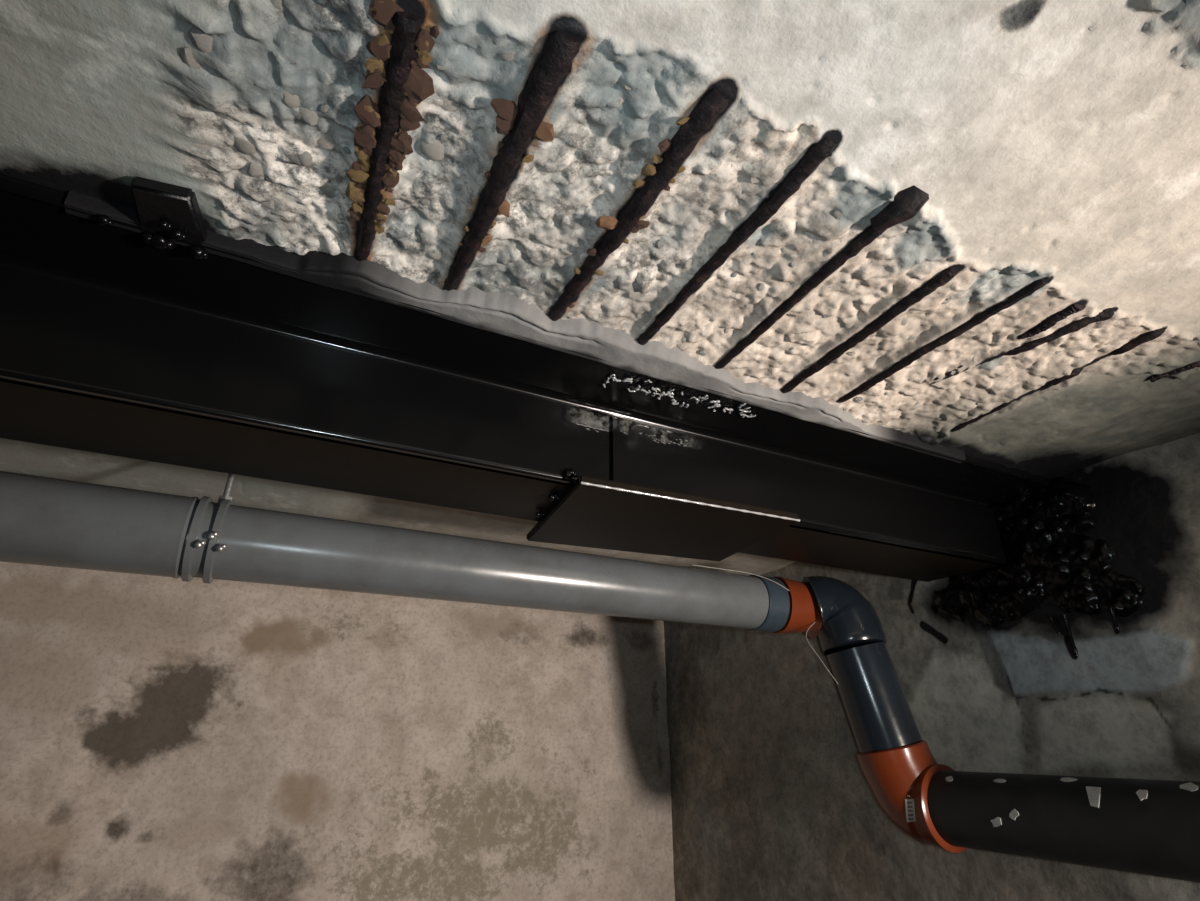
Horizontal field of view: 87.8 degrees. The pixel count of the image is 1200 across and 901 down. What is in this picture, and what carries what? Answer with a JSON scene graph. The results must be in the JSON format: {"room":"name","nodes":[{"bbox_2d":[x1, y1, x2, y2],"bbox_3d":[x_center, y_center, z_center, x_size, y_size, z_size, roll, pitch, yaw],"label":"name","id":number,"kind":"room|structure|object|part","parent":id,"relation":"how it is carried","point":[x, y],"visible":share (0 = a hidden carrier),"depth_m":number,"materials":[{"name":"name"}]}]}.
{"room":"basement","nodes":[
{"label":"basement","id":0,"kind":"room"},
{"bbox_2d":[0,562,674,900],"bbox_3d":[-1.308,1.304,1.096,3.470,2.360,0.015,12,-28,-24],"label":"wall","id":1,"kind":"structure","parent":0,"point":[162,738],"depth_m":1.65,"materials":[{"name":"beige paint"}]},
{"bbox_2d":[0,0,1199,575],"bbox_3d":[-0.405,-0.503,-0.006,3.480,0.043,3.980,12,-28,-24],"label":"ceiling","id":2,"kind":"structure","parent":0,"point":[1057,142],"depth_m":0.55,"materials":[{"name":"concrete"}]},
{"bbox_2d":[181,474,235,583],"bbox_3d":[-0.570,0.072,0.944,0.051,0.254,0.131,12,-28,-24],"label":"clamp","id":3,"kind":"object","parent":2,"relation":"hanging from","point":[225,500],"visible":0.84,"depth_m":0.87,"materials":[{"name":"grey metal"}]},
{"bbox_2d":[345,0,439,260],"bbox_3d":[-0.187,-0.250,0.532,0.054,0.023,0.273,12,-28,-24],"label":"rebar","id":4,"kind":"object","parent":2,"relation":"attached to","point":[377,141],"visible":1,"depth_m":0.49,"materials":[{"name":"brown metal"}]},
{"bbox_3d":[-0.190,-0.250,0.534,0.024,0.023,0.268,12,-28,-24],"label":"rod","id":5,"kind":"part","parent":4,"relation":"part of","materials":[{"name":"brown metal"}]},
{"bbox_2d":[443,30,579,290],"bbox_3d":[-0.097,-0.238,0.561,0.056,0.026,0.308,12,-28,-24],"label":"rebar","id":6,"kind":"object","parent":2,"relation":"attached to","point":[521,123],"visible":1,"depth_m":0.50,"materials":[{"name":"brown metal"}]},
{"bbox_2d":[0,173,1050,581],"bbox_3d":[-0.752,-0.151,0.564,3.445,0.148,0.426,12,-28,-24],"label":"steel beam","id":7,"kind":"structure","parent":2,"relation":"attached to","point":[115,341],"depth_m":0.77,"materials":[{"name":"black metal"}]},
{"bbox_3d":[0.093,0.124,0.997,0.400,0.012,0.287,12,-28,-24],"label":"splice plate","id":8,"kind":"part","parent":7,"relation":"part of","materials":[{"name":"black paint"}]},
{"bbox_3d":[0.400,0.084,1.059,0.864,0.110,0.019,12,-28,-24],"label":"plate","id":9,"kind":"part","parent":7,"relation":"part of","materials":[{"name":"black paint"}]},
{"bbox_2d":[908,477,1144,656],"bbox_3d":[0.810,0.232,1.187,0.041,0.318,0.557,12,-28,-24],"label":"black sealant","id":10,"kind":"object","parent":7,"relation":"attached to","point":[1047,554],"visible":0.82,"depth_m":1.16,"materials":[{"name":"black"}]},
{"bbox_2d":[549,88,728,320],"bbox_3d":[0.018,-0.217,0.605,0.049,0.024,0.318,12,-28,-24],"label":"rebar","id":11,"kind":"object","parent":2,"relation":"attached to","point":[703,116],"visible":1,"depth_m":0.55,"materials":[{"name":"brown metal"}]},
{"bbox_2d":[638,137,837,344],"bbox_3d":[0.121,-0.197,0.647,0.019,0.019,0.324,11,-27,-23],"label":"rebar","id":12,"kind":"object","parent":2,"relation":"attached to","point":[811,160],"visible":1,"depth_m":0.59,"materials":[{"name":"brown metal"}]},
{"bbox_2d":[715,185,928,368],"bbox_3d":[0.219,-0.176,0.692,0.033,0.036,0.326,12,-27,-24],"label":"rebar","id":13,"kind":"object","parent":2,"relation":"attached to","point":[907,203],"visible":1,"depth_m":0.62,"materials":[{"name":"brown metal"}]},
{"bbox_3d":[0.219,-0.171,0.702,0.018,0.017,0.305,11,-27,-22],"label":"rod","id":14,"kind":"part","parent":13,"relation":"part of","materials":[{"name":"brown metal"}]},
{"bbox_2d":[781,267,958,392],"bbox_3d":[0.317,-0.139,0.771,0.019,0.019,0.277,11,-27,-21],"label":"rebar","id":15,"kind":"object","parent":2,"relation":"attached to","point":[946,275],"visible":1,"depth_m":0.74,"materials":[{"name":"brown metal"}]},
{"bbox_2d":[838,279,1047,402],"bbox_3d":[0.415,-0.130,0.792,0.018,0.017,0.294,11,-27,-23],"label":"rebar","id":16,"kind":"object","parent":2,"relation":"attached to","point":[1034,286],"visible":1,"depth_m":0.76,"materials":[{"name":"brown metal"}]},
{"bbox_2d":[934,308,1113,379],"bbox_3d":[0.527,-0.130,0.798,0.019,0.023,0.214,18,-30,-34],"label":"rebar","id":17,"kind":"object","parent":2,"relation":"attached to","point":[1106,314],"visible":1,"depth_m":0.75,"materials":[{"name":"brown metal"}]},
{"bbox_2d":[1019,304,1085,338],"bbox_3d":[0.533,-0.155,0.738,0.021,0.019,0.072,12,-28,-24],"label":"rebar","id":18,"kind":"object","parent":2,"relation":"attached to","point":[1052,320],"visible":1,"depth_m":0.73,"materials":[{"name":"brown metal"}]},
{"bbox_2d":[952,328,1164,430],"bbox_3d":[0.622,-0.094,0.876,0.018,0.023,0.294,10,-27,-21],"label":"rebar","id":19,"kind":"object","parent":2,"relation":"attached to","point":[1154,334],"visible":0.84,"depth_m":0.83,"materials":[{"name":"brown metal"}]},
{"bbox_2d":[1149,361,1199,381],"bbox_3d":[0.778,-0.110,0.833,0.014,0.014,0.069,18,-30,-34],"label":"rebar","id":20,"kind":"object","parent":2,"relation":"attached to","point":[1153,378],"visible":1,"depth_m":0.84,"materials":[{"name":"brown metal"}]},
{"bbox_2d":[663,433,1199,900],"bbox_3d":[1.130,0.891,0.207,0.016,2.360,3.980,12,-28,-24],"label":"wall","id":21,"kind":"structure","parent":0,"point":[772,800],"depth_m":1.27,"materials":[{"name":"grey concrete"}]},
{"label":"wall","id":22,"kind":"structure","parent":0,"visible":0},
{"bbox_2d":[928,771,1199,882],"bbox_3d":[1.286,0.111,-0.024,0.121,0.120,2.858,12,-28,-24],"label":"pipe","id":23,"kind":"object","parent":22,"relation":"attached to","point":[1150,827],"visible":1,"depth_m":0.92,"materials":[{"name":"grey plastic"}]},
{"bbox_2d":[855,740,966,852],"bbox_3d":[0.591,0.657,1.198,0.166,0.182,0.154,12,-28,-24],"label":"lower elbow","id":24,"kind":"object","parent":23,"relation":"attached to","point":[899,778],"visible":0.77,"depth_m":1.16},
{"bbox_2d":[825,642,921,751],"bbox_3d":[0.554,0.502,1.273,0.159,0.208,0.124,-1,-25,3],"label":"pipe","id":25,"kind":"object","parent":24,"relation":"on","point":[877,711],"visible":1,"depth_m":1.23,"materials":[{"name":"blue plastic"}]},
{"label":"wall","id":26,"kind":"structure","parent":0,"visible":0},
{"bbox_2d":[0,471,768,628],"bbox_3d":[-1.048,0.030,0.700,3.079,0.119,0.119,12,-28,-24],"label":"drain pipe","id":27,"kind":"object","parent":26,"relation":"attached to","point":[45,521],"visible":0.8,"depth_m":0.95,"materials":[{"name":"grey plastic"}]},
{"bbox_2d":[0,471,199,578],"bbox_3d":[-1.504,-0.068,0.489,2.036,0.119,0.119,12,-28,-24],"label":"pipe","id":28,"kind":"object","parent":27,"relation":"attached to","point":[45,521],"depth_m":0.82,"materials":[{"name":"grey plastic"}]},
{"bbox_2d":[692,564,837,683],"bbox_3d":[0.336,0.347,1.251,0.293,0.230,0.080,7,-26,-15],"label":"string","id":29,"kind":"object","parent":27,"relation":"hanging from","point":[692,564],"visible":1,"depth_m":1.30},
{"bbox_2d":[745,575,789,631],"bbox_3d":[0.354,0.331,1.346,0.065,0.119,0.120,12,-28,-24],"label":"pipe collar","id":30,"kind":"object","parent":27,"relation":"attached to","point":[776,618],"visible":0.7,"depth_m":1.30,"materials":[{"name":"blue rubber"}]},
{"bbox_2d":[772,576,821,638],"bbox_3d":[0.426,0.341,1.363,0.112,0.134,0.131,8,-26,-17],"label":"ring","id":31,"kind":"object","parent":30,"relation":"attached to","point":[803,613],"visible":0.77,"depth_m":1.32,"materials":[{"name":"orange plastic"}]},
{"bbox_2d":[803,576,886,655],"bbox_3d":[0.529,0.354,1.350,0.149,0.170,0.143,-6,-26,12],"label":"upper elbow","id":32,"kind":"object","parent":31,"relation":"attached to","point":[849,620],"visible":0.89,"depth_m":1.30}
]}

